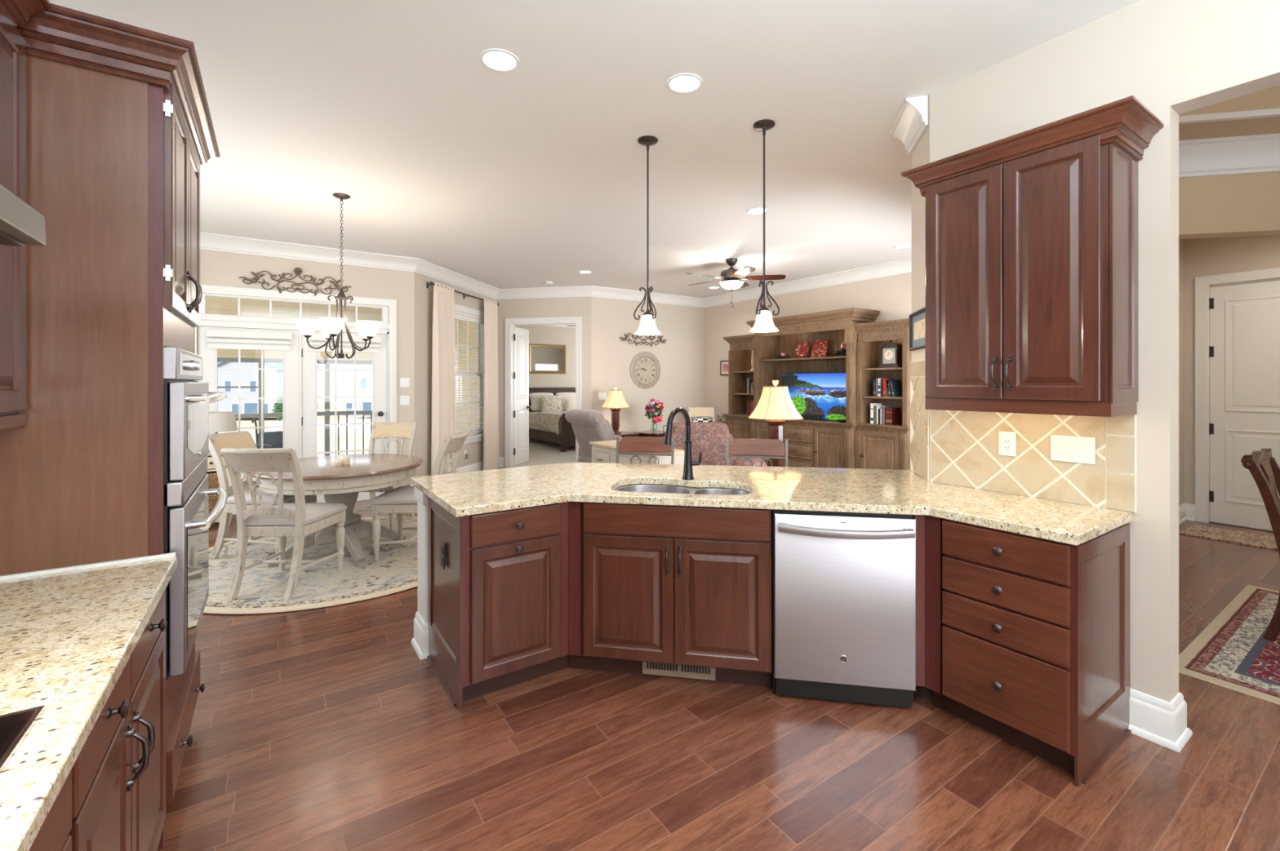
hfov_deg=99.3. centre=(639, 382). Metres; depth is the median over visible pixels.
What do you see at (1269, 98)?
wall
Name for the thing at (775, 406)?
table lamp
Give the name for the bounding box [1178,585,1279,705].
rug
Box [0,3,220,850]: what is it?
tall cabinet
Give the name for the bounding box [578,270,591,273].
recessed light
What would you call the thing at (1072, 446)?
rocker switch
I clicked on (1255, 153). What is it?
trim
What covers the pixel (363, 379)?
house
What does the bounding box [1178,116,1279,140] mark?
ceiling
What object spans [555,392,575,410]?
pillow
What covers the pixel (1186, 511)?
baseboard
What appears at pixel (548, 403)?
pillow
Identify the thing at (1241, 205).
wall
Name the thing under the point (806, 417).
soundbar
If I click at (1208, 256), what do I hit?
wall
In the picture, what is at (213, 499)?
basket
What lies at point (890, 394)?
book
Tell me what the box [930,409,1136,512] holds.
tile backsplash
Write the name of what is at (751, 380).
book
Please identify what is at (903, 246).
recessed light
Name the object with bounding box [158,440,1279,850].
floor
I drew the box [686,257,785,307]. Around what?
ceiling fan
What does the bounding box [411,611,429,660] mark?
baseboard
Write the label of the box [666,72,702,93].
recessed light
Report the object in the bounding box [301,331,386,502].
door
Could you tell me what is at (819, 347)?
decorative plate
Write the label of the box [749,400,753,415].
book
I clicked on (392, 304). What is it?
trim
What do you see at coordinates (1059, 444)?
rocker switch
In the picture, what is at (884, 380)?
book
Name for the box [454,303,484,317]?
trim
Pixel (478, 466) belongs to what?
baseboard
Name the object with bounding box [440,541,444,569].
outlet
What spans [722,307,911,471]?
entertainment center
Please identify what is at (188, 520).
wall oven
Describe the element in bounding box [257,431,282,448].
cushion
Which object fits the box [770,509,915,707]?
dishwasher
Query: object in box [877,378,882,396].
book
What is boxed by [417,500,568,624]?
wall
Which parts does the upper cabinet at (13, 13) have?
door, light rail, crown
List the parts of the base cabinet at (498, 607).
panel, drawer, door, knob, knob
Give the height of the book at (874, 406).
0.235 m
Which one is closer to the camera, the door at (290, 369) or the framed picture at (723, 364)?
the door at (290, 369)
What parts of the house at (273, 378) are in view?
pane, pane, pane, pane, pane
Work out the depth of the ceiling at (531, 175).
3.36 m
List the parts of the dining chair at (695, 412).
leg, rail, rail, leg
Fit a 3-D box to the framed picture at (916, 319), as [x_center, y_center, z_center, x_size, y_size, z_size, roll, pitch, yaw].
[1.622,-0.305,3.158,0.027,0.225,0.390,0,0,14]
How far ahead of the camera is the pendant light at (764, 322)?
3.33 m
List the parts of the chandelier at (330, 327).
lamp shade, arm, lamp shade, lamp shade, arm, arm, chain, arm, arm, lamp shade, lamp shade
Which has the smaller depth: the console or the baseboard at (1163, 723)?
the baseboard at (1163, 723)
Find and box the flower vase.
[644,399,664,432]
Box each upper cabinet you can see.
[0,0,51,432]
[901,95,1164,417]
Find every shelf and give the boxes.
[732,371,753,373]
[732,392,753,395]
[759,355,845,362]
[862,367,902,370]
[862,395,902,399]
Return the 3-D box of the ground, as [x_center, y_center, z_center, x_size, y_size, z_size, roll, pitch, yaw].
[-53.878,5.560,115.643,360.000,0.200,228.000,0,0,-34]
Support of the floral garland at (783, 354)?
on the entertainment center
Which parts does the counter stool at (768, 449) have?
leg, rail, leg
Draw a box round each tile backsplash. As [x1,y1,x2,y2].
[909,360,929,481]
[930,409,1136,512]
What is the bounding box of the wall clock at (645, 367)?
[629,351,660,388]
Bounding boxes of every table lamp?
[208,411,237,452]
[600,386,630,434]
[747,380,804,466]
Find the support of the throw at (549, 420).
on the sleigh bed
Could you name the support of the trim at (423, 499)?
attached to the wall at (422, 511)
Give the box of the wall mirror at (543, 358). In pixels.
[528,343,565,373]
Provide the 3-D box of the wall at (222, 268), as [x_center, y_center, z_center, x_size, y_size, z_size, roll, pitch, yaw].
[-4.359,-0.064,6.143,3.382,3.048,0.130,0,0,-34]
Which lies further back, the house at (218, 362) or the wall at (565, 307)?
the house at (218, 362)
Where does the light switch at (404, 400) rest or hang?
attached to the wall at (222, 268)
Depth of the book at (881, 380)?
7.03 m
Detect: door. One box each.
[198,326,298,494]
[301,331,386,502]
[513,326,531,466]
[1208,280,1279,531]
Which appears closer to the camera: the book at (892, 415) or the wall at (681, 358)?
the book at (892, 415)
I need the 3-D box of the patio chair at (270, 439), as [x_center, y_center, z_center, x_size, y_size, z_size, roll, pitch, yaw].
[-4.967,0.999,7.588,0.729,1.004,0.565,0,0,36]
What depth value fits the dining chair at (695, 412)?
9.62 m
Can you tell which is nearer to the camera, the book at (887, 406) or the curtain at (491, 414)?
the book at (887, 406)
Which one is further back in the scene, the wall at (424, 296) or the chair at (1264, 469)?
the wall at (424, 296)
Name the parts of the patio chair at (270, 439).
frame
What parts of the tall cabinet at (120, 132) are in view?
panel, crown, door, drawer, knob, door, handle, handle, knob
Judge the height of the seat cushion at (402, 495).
0.077 m
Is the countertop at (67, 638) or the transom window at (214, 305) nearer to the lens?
the countertop at (67, 638)
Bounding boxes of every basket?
[205,471,219,489]
[208,494,217,514]
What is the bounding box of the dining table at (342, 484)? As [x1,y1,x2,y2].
[251,453,422,568]
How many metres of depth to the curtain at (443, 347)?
7.49 m
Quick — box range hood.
[0,184,46,247]
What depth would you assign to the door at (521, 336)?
9.66 m
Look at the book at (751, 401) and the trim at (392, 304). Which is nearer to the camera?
the trim at (392, 304)
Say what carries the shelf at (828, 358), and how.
attached to the entertainment center
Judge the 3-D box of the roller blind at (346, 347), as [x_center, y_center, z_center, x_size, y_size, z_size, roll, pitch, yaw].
[-3.569,-0.468,6.596,0.780,0.205,0.058,0,0,-34]
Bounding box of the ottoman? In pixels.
[732,457,767,466]
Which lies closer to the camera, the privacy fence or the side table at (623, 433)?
the side table at (623, 433)
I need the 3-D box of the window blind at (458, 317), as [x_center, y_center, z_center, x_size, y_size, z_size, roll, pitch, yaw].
[-2.679,-0.112,8.434,0.043,1.813,1.030,0,0,11]
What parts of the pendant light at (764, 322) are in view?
scroll arm, scroll arm, stem, lamp shade, scroll arm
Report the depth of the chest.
5.48 m
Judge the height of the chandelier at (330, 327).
1.386 m
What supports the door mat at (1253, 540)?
on the floor
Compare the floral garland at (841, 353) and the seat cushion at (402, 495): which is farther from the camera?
the floral garland at (841, 353)
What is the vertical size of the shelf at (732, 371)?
0.025 m
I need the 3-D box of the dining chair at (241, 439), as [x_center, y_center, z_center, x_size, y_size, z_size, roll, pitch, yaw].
[-3.230,0.950,4.626,0.704,1.035,0.531,0,0,0]
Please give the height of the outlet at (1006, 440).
0.118 m
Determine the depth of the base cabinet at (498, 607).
2.54 m
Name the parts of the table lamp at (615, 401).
lamp shade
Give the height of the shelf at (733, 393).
0.025 m
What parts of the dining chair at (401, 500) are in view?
leg, seat frame, leg, leg, rail, leg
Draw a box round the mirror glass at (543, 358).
[531,346,563,370]
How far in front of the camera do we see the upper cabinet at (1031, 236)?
2.27 m
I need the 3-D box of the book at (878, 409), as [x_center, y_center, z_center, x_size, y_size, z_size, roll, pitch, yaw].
[3.178,0.447,7.104,0.174,0.200,0.024,0,0,-34]
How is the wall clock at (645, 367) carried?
attached to the wall at (681, 358)
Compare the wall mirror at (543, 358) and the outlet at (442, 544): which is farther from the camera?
the wall mirror at (543, 358)
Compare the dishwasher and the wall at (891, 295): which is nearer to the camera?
the dishwasher
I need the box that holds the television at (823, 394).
[782,372,845,421]
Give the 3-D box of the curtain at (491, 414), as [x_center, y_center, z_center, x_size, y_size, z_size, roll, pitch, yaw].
[-2.450,0.048,8.920,0.096,2.784,0.504,0,0,11]
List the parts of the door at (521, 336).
raised panel, raised panel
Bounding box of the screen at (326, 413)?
[217,357,372,456]
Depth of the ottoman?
5.86 m
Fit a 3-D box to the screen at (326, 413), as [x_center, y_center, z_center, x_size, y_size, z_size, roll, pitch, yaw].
[-6.747,0.550,9.019,6.900,1.900,0.120,0,0,-34]
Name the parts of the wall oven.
control panel, trim, door, door, handle, handle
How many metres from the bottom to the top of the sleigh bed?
1.320 m
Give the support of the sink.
in the countertop at (860, 491)
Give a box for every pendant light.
[633,135,661,335]
[749,119,779,332]
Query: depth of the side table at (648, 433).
8.74 m
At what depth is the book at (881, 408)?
7.04 m
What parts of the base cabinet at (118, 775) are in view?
door, drawer, knob, handle, handle, door, drawer, knob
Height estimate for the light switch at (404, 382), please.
0.118 m
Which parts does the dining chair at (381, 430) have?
leg, seat frame, leg, rail, rail, leg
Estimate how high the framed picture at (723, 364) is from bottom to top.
0.270 m
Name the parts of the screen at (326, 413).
post, post, rail, post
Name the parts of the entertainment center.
panel, crown, door, door, panel, drawer, drawer, drawer, crown, counter moulding, door, panel, panel, door, crown, panel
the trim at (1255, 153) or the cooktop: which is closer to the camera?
the cooktop
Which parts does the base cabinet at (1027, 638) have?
cabinet filler, knob, knob, knob, knob, drawer, drawer, drawer, drawer, panel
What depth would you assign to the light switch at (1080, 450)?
2.43 m
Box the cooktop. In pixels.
[0,705,44,773]
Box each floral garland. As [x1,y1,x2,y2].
[775,352,791,359]
[831,346,845,356]
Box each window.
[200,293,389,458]
[205,296,382,360]
[454,310,484,444]
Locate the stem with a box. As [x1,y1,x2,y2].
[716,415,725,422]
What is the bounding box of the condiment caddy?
[330,453,350,466]
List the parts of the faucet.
lever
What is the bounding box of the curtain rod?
[426,281,498,306]
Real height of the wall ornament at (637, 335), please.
0.294 m
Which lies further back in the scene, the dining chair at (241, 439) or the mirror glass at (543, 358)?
the mirror glass at (543, 358)
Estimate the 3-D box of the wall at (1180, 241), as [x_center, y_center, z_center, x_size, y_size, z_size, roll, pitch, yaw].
[4.509,-0.390,4.984,3.250,3.700,0.100,0,0,-34]
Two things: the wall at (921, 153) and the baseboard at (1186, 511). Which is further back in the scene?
the baseboard at (1186, 511)
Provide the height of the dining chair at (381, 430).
1.035 m
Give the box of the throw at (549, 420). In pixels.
[534,412,566,435]
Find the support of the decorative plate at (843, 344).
on the entertainment center
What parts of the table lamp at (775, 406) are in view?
lamp shade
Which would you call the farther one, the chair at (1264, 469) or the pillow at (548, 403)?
the pillow at (548, 403)
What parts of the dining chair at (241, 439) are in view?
leg, rail, rail, rail, leg, seat frame, leg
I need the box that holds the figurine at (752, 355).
[750,350,753,371]
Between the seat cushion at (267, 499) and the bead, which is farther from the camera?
the seat cushion at (267, 499)
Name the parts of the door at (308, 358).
knob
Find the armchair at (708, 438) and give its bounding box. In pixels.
[663,422,736,466]
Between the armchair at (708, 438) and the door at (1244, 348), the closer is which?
the door at (1244, 348)
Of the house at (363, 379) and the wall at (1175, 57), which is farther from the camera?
the house at (363, 379)
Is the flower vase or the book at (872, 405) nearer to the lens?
the book at (872, 405)
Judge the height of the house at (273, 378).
9.250 m
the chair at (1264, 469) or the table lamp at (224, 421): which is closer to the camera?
the chair at (1264, 469)
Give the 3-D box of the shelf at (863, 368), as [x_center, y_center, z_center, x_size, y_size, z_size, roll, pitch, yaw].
[3.252,-0.170,7.066,0.335,0.025,0.600,0,0,-34]
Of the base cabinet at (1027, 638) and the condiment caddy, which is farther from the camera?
the condiment caddy
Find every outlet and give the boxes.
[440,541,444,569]
[998,431,1016,457]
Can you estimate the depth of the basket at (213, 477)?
5.48 m
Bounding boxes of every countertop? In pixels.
[0,556,177,850]
[410,462,1133,546]
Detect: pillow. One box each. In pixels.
[528,392,553,411]
[539,395,563,412]
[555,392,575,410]
[564,398,575,411]
[692,417,712,422]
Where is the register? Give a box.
[642,662,715,680]
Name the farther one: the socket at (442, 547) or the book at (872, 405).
the book at (872, 405)
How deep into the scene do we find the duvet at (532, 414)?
12.78 m
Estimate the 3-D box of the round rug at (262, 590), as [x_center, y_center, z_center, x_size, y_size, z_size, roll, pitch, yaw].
[-2.538,1.450,4.621,2.444,0.013,2.444,0,0,-34]
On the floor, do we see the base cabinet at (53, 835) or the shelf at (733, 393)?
the base cabinet at (53, 835)
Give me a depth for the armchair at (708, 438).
6.64 m
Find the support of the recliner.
on the floor
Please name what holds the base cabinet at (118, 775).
on the floor
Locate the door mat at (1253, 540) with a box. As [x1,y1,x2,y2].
[1179,524,1278,551]
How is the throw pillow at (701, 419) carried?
on the dining chair at (695, 412)
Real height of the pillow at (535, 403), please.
0.445 m
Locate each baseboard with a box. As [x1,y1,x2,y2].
[404,457,504,486]
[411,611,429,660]
[1128,688,1192,753]
[1178,503,1195,524]
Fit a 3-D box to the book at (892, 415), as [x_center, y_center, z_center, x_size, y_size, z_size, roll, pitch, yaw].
[3.252,0.439,6.995,0.176,0.215,0.100,0,0,-34]
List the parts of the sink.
bowl, bowl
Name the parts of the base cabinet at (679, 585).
door, handle, handle, door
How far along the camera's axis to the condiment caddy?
4.52 m
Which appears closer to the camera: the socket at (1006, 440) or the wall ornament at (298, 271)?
the socket at (1006, 440)
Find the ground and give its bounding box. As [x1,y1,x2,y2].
[217,395,370,457]
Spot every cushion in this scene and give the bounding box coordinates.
[226,487,306,505]
[244,502,346,526]
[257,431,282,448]
[370,486,417,505]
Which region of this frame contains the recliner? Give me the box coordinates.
[564,408,622,462]
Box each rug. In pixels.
[203,516,417,614]
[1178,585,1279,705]
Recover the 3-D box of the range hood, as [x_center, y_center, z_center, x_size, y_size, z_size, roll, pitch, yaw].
[-0.993,-0.898,0.405,0.577,1.364,0.782,0,0,-34]
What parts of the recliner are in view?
backrest, arm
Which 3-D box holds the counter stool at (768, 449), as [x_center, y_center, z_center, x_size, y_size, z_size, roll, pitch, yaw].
[0.832,0.942,3.837,0.450,1.037,0.461,0,0,10]
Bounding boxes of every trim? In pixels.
[194,284,396,454]
[200,95,928,307]
[413,486,428,506]
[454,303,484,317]
[504,316,581,467]
[537,324,575,327]
[1178,107,1279,124]
[1178,133,1279,177]
[1195,267,1279,523]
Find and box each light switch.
[400,377,409,386]
[400,395,409,404]
[598,392,606,399]
[1050,435,1095,464]
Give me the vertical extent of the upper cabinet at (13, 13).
1.177 m
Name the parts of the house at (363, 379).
pane, pane, pane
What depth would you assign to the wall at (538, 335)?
13.87 m
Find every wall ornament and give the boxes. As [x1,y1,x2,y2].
[239,267,351,296]
[618,333,666,346]
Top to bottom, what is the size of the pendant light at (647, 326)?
1.273 m
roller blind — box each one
[205,328,292,351]
[308,333,381,353]
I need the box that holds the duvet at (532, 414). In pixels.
[528,410,567,430]
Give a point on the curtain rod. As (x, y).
(431, 283)
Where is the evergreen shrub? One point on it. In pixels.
(277, 405)
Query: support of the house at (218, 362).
on the ground
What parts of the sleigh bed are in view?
rail, mattress, headboard, footboard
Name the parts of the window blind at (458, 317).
ladder cord, head rail, rail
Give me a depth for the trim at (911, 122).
7.20 m
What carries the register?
attached to the base cabinet at (679, 585)
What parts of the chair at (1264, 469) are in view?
crest rail, leg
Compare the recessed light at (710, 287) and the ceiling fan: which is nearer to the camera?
the ceiling fan
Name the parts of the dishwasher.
kick plate, handle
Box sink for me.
[614,484,749,495]
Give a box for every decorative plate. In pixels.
[795,342,809,358]
[810,339,828,357]
[840,339,845,350]
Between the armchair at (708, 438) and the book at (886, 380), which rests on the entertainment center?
the book at (886, 380)
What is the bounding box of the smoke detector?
[545,281,552,284]
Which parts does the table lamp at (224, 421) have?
lamp shade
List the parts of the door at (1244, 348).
raised panel, raised panel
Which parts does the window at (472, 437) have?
sash, sash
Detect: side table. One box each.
[614,431,639,438]
[635,430,665,437]
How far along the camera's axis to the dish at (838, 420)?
7.37 m
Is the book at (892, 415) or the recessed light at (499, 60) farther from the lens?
the book at (892, 415)
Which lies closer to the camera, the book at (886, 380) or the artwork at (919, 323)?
the artwork at (919, 323)
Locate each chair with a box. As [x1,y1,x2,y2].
[208,431,316,559]
[220,448,346,601]
[251,417,282,448]
[352,422,417,530]
[370,431,469,561]
[688,407,715,422]
[1240,448,1279,642]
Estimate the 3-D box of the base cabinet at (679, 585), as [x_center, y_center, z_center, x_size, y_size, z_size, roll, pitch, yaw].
[0.164,1.023,2.871,1.002,0.874,0.638,0,0,10]
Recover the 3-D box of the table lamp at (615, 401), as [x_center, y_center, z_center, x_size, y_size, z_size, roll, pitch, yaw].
[-0.391,0.448,8.698,0.475,0.744,0.475,0,0,36]
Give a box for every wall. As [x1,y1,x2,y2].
[196,248,414,477]
[414,272,496,477]
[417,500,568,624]
[496,296,591,457]
[514,324,575,440]
[591,296,704,432]
[704,271,911,423]
[911,93,929,479]
[929,0,1279,702]
[1178,84,1279,115]
[1178,171,1279,239]
[1178,239,1183,505]
[1183,235,1279,504]
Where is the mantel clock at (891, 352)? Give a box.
[878,340,902,368]
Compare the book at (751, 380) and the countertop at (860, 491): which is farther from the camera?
the book at (751, 380)
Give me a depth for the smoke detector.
8.57 m
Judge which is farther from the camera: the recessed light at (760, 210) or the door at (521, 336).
the door at (521, 336)
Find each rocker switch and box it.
[1055,440,1063,456]
[1067,441,1076,457]
[1080,443,1088,458]
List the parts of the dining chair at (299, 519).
leg, rail, rail, leg, leg, seat frame, leg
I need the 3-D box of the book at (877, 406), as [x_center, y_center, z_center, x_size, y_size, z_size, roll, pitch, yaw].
[3.165,0.426,7.127,0.179,0.240,0.026,0,0,-34]
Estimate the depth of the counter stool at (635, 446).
4.18 m
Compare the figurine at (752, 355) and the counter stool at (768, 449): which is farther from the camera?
the figurine at (752, 355)
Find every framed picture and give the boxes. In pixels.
[720,360,728,375]
[908,306,924,351]
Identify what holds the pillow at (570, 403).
on the sleigh bed
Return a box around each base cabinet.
[29,769,71,850]
[68,589,166,850]
[426,497,568,712]
[568,484,771,687]
[913,515,1131,787]
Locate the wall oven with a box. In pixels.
[164,346,227,679]
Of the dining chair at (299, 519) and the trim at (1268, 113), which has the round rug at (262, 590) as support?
the dining chair at (299, 519)
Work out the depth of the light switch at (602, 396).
9.15 m
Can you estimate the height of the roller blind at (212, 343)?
0.205 m
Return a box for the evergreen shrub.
[271,392,282,422]
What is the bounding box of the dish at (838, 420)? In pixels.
[835,419,845,422]
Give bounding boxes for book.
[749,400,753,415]
[750,379,753,393]
[751,400,752,413]
[870,403,881,423]
[872,380,875,396]
[873,405,876,424]
[875,378,877,396]
[876,405,886,424]
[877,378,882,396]
[878,408,879,424]
[880,379,882,396]
[880,408,881,424]
[881,405,893,424]
[882,378,894,396]
[884,407,900,425]
[886,379,888,396]
[887,379,897,396]
[889,381,902,396]
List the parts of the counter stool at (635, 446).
leg, rail, leg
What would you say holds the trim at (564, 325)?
attached to the wall at (538, 335)
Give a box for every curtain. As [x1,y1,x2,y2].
[431,282,456,475]
[483,298,498,470]
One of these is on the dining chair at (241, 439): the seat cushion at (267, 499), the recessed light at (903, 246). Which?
the seat cushion at (267, 499)
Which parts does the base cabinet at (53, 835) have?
drawer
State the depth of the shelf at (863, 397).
7.01 m
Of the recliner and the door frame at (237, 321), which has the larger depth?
the recliner
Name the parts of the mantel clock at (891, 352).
plate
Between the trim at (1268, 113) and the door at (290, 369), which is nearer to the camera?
the trim at (1268, 113)
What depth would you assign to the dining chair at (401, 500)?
4.39 m
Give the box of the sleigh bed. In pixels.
[528,387,575,452]
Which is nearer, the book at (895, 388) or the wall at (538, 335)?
the book at (895, 388)
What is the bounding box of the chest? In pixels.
[205,452,232,524]
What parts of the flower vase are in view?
flower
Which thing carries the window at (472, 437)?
in the wall at (424, 296)
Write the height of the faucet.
0.407 m
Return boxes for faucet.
[663,407,702,479]
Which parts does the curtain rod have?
rod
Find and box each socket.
[440,546,443,565]
[1003,436,1010,451]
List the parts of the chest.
drawer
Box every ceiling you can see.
[48,0,1140,297]
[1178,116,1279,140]
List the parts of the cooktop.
glass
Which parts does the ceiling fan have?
blade, blade, light plate, lamp shade, blade, blade, blade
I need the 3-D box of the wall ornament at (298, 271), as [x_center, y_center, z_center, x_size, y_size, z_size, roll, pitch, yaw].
[-3.962,-1.168,6.295,1.100,0.319,0.034,0,0,-34]
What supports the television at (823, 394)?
on the entertainment center
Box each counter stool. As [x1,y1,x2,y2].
[616,436,674,464]
[725,438,787,466]
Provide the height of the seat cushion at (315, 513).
0.077 m
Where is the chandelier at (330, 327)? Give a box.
[293,193,382,359]
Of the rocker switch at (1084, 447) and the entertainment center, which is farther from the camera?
the entertainment center
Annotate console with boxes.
[589,440,684,465]
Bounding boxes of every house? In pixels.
[217,362,317,417]
[217,362,319,408]
[342,364,372,417]
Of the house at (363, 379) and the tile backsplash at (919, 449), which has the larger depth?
the house at (363, 379)
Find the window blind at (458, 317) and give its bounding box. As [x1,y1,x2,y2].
[454,313,484,434]
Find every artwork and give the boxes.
[723,364,728,371]
[914,318,924,340]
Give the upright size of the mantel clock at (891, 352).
0.360 m
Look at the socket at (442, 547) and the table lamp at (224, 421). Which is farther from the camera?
the table lamp at (224, 421)
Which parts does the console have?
drawer, drawer, drawer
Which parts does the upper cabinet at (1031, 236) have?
door, handle, handle, light rail, crown, door, panel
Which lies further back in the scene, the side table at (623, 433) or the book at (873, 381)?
the side table at (623, 433)
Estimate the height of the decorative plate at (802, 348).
0.265 m
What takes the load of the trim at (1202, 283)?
attached to the wall at (1208, 256)
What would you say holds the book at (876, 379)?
on the entertainment center
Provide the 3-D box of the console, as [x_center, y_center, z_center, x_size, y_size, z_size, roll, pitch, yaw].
[-0.048,1.067,6.216,0.479,0.665,1.390,0,0,-34]
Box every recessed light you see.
[479,48,519,71]
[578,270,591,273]
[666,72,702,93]
[708,286,719,288]
[746,207,768,214]
[893,244,911,248]
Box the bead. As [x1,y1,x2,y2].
[0,552,175,580]
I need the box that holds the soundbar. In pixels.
[800,414,821,421]
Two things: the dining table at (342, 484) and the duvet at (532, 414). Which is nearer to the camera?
the dining table at (342, 484)
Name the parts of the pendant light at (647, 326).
scroll arm, stem, lamp shade, scroll arm, scroll arm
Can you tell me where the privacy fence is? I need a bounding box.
[271,417,370,437]

